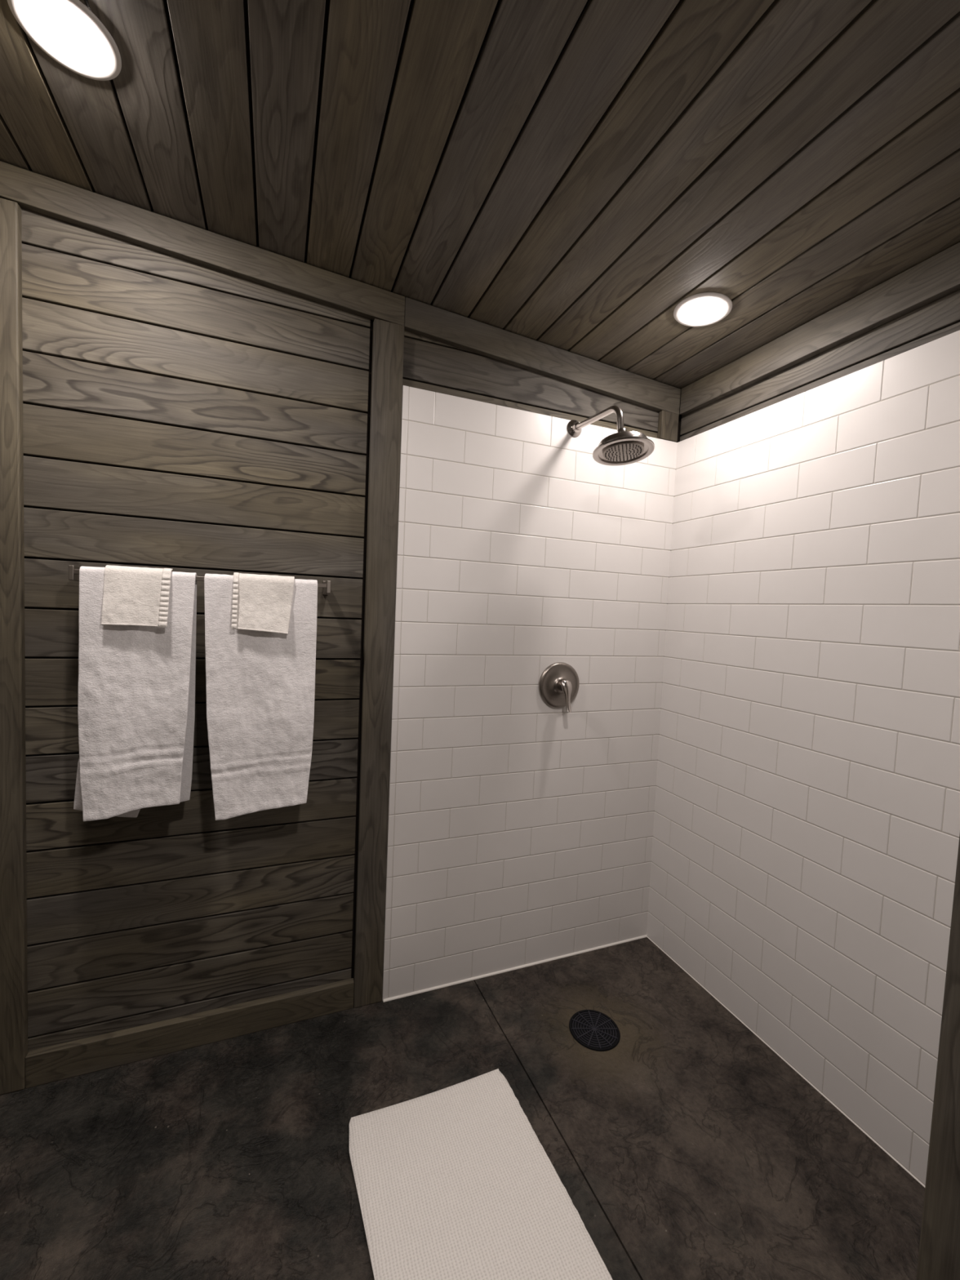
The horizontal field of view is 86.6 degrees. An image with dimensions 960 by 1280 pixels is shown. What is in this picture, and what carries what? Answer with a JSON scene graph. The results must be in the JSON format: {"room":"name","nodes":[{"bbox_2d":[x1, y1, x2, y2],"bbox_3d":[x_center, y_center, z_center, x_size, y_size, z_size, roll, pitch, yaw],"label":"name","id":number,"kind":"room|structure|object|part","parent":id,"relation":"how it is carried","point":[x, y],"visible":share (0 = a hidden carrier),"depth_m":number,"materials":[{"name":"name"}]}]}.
{"room":"bathroom","nodes":[
{"label":"bathroom","id":0,"kind":"room"},
{"bbox_2d":[20,171,680,1052],"bbox_3d":[-0.229,0.033,1.758,2.192,2.450,0.062,1,3,-22],"label":"wall","id":1,"kind":"structure","parent":0,"point":[180,415],"depth_m":1.65,"materials":[{"name":"brown wood"}]},
{"bbox_2d":[0,197,27,1094],"bbox_3d":[-1.252,0.071,1.329,0.094,2.336,0.026,1,3,-22],"label":"trim","id":2,"kind":"structure","parent":1,"relation":"attached to","point":[13,863],"depth_m":1.33,"materials":[{"name":"brown wood"}]},
{"bbox_2d":[25,977,354,1088],"bbox_3d":[-0.844,1.199,1.576,0.886,0.092,0.024,1,3,-22],"label":"baseboard","id":3,"kind":"structure","parent":1,"relation":"attached to","point":[61,1061],"depth_m":1.54,"materials":[{"name":"brown wood"}]},
{"bbox_2d":[68,564,330,595],"bbox_3d":[-0.766,-0.169,1.460,0.646,0.044,0.112,1,3,-22],"label":"towel bar","id":4,"kind":"object","parent":1,"relation":"attached to","point":[73,571],"visible":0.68,"depth_m":1.40,"materials":[{"name":"silver metal"}]},
{"bbox_2d":[73,566,196,821],"bbox_3d":[-0.929,0.153,1.369,0.286,0.684,0.062,1,3,-22],"label":"bath towel","id":5,"kind":"object","parent":4,"relation":"hanging from","point":[136,708],"visible":0.95,"depth_m":1.36,"materials":[{"name":"white fabric"}]},
{"bbox_2d":[101,564,173,627],"bbox_3d":[-0.908,-0.116,1.357,0.152,0.159,0.078,1,3,-22],"label":"washcloth","id":6,"kind":"object","parent":5,"relation":"on","point":[132,595],"visible":1,"depth_m":1.33,"materials":[{"name":"white fabric"}]},
{"bbox_2d":[204,573,317,820],"bbox_3d":[-0.639,0.164,1.487,0.299,0.695,0.061,1,3,-22],"label":"bath towel","id":7,"kind":"object","parent":4,"relation":"hanging from","point":[260,685],"visible":0.91,"depth_m":1.47,"materials":[{"name":"white fabric"}]},
{"bbox_2d":[231,572,294,634],"bbox_3d":[-0.624,-0.105,1.470,0.164,0.170,0.077,1,3,-22],"label":"washcloth","id":8,"kind":"object","parent":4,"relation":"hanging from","point":[264,604],"visible":0.98,"depth_m":1.45,"materials":[{"name":"white fabric"}]},
{"bbox_3d":[-0.493,-0.166,1.625,0.017,0.044,0.008,1,3,-22],"label":"wall plate","id":9,"kind":"part","parent":4,"relation":"part of","materials":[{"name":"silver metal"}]},
{"bbox_2d":[0,160,404,325],"bbox_3d":[-0.747,-1.099,1.446,1.082,0.153,0.025,1,3,-22],"label":"trim","id":10,"kind":"structure","parent":1,"relation":"attached to","point":[32,191],"depth_m":1.41,"materials":[{"name":"brown wood"}]},
{"bbox_2d":[353,318,404,1008],"bbox_3d":[-0.341,0.119,1.698,0.096,2.274,0.026,1,3,-22],"label":"trim","id":11,"kind":"structure","parent":1,"relation":"attached to","point":[388,344],"depth_m":1.68,"materials":[{"name":"brown wood"}]},
{"bbox_2d":[382,934,647,1002],"bbox_3d":[0.191,1.263,1.980,1.137,0.006,0.008,1,3,-22],"label":"trim","id":12,"kind":"structure","parent":1,"relation":"attached to","point":[645,935],"depth_m":1.95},
{"bbox_2d":[404,297,680,414],"bbox_3d":[0.281,-1.010,1.864,1.139,0.168,0.025,1,3,-22],"label":"trim","id":13,"kind":"structure","parent":1,"relation":"attached to","point":[423,319],"depth_m":1.82,"materials":[{"name":"brown wood"}]},
{"bbox_2d":[538,662,579,711],"bbox_3d":[0.317,0.175,1.905,0.175,0.175,0.090,1,3,-22],"label":"shower valve","id":14,"kind":"object","parent":1,"relation":"attached to","point":[559,682],"visible":1,"depth_m":1.92,"materials":[{"name":"silver metal"}]},
{"bbox_3d":[0.326,0.206,1.889,0.046,0.112,0.041,5,4,40],"label":"lever","id":15,"kind":"part","parent":14,"relation":"part of","materials":[{"name":"silver metal"}]},
{"bbox_2d":[566,405,654,466],"bbox_3d":[0.421,-0.696,1.717,0.191,0.217,0.402,1,3,-22],"label":"shower","id":16,"kind":"object","parent":1,"relation":"attached to","point":[623,447],"visible":1,"depth_m":1.63,"materials":[{"name":"silver metal"}]},
{"bbox_3d":[0.403,-0.735,1.763,0.021,0.106,0.298,1,3,-22],"label":"arm","id":17,"kind":"part","parent":16,"relation":"part of","materials":[{"name":"silver metal"}]},
{"bbox_3d":[0.456,-0.602,1.623,0.127,0.030,0.126,1,3,-22],"label":"plate","id":18,"kind":"part","parent":16,"relation":"part of","materials":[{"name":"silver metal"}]},
{"bbox_2d":[657,410,679,442],"bbox_3d":[0.764,-0.866,2.069,0.085,0.111,0.024,1,3,-22],"label":"trim","id":19,"kind":"structure","parent":1,"relation":"attached to","point":[668,422],"depth_m":2.06,"materials":[{"name":"brown wood"}]},
{"bbox_2d":[0,937,924,1279],"bbox_3d":[0.201,1.353,0.525,2.442,0.008,2.780,1,3,-22],"label":"floor","id":20,"kind":"structure","parent":0,"point":[687,1148],"depth_m":1.31,"materials":[{"name":"concrete"}]},
{"bbox_2d":[349,1068,612,1279],"bbox_3d":[-0.003,1.300,1.107,0.476,0.013,0.721,1,3,-22],"label":"bath mat","id":21,"kind":"object","parent":20,"relation":"on","point":[455,1182],"visible":1,"depth_m":1.18,"materials":[{"name":"fabric"}]},
{"bbox_2d":[568,1009,620,1051],"bbox_3d":[0.379,1.288,1.685,0.166,0.005,0.166,1,3,-22],"label":"floor drain","id":22,"kind":"object","parent":20,"relation":"on","point":[594,1030],"visible":1,"depth_m":1.68,"materials":[{"name":"black plastic"}]},
{"bbox_2d":[0,0,959,389],"bbox_3d":[0.304,-1.034,0.385,2.442,0.179,2.830,1,3,-22],"label":"ceiling","id":23,"kind":"structure","parent":0,"point":[565,175],"depth_m":1.09,"materials":[{"name":"brown wood"}]},
{"bbox_2d":[7,0,121,80],"bbox_3d":[-0.770,-1.129,0.949,0.167,0.024,0.167,1,3,-22],"label":"recessed light","id":24,"kind":"object","parent":23,"relation":"in","point":[68,32],"visible":1,"depth_m":0.94,"materials":[{"name":"white"}]},
{"bbox_2d":[673,292,732,326],"bbox_3d":[0.685,-1.013,1.569,0.167,0.024,0.167,1,3,-22],"label":"recessed light","id":25,"kind":"object","parent":23,"relation":"in","point":[704,308],"visible":1,"depth_m":1.55,"materials":[{"name":"white"}]},
{"bbox_2d":[646,288,959,1185],"bbox_3d":[1.305,0.168,0.872,0.063,2.410,2.805,1,3,-22],"label":"wall","id":26,"kind":"structure","parent":0,"point":[806,824],"depth_m":1.50,"materials":[{"name":"white tile"}]},
{"bbox_2d":[647,936,924,1187],"bbox_3d":[0.935,1.316,1.650,0.004,0.002,1.168,1,3,-22],"label":"trim","id":27,"kind":"structure","parent":26,"relation":"attached to","point":[734,1015],"depth_m":1.54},
{"bbox_2d":[680,242,959,415],"bbox_3d":[1.041,-0.927,1.530,0.025,0.102,1.168,1,3,-22],"label":"trim","id":28,"kind":"structure","parent":26,"relation":"attached to","point":[938,276],"depth_m":1.49,"materials":[{"name":"brown wood"}]},
{"bbox_3d":[1.071,0.195,0.942,0.378,2.330,0.088,1,3,-22],"label":"wall partition","id":29,"kind":"structure","parent":0,"visible":0},
{"bbox_2d":[915,835,959,1279],"bbox_3d":[0.899,0.194,0.872,0.014,2.325,0.096,1,3,-22],"label":"trim","id":30,"kind":"structure","parent":29,"relation":"attached to","point":[939,1254],"depth_m":0.93,"materials":[{"name":"brown wood"}]}
]}

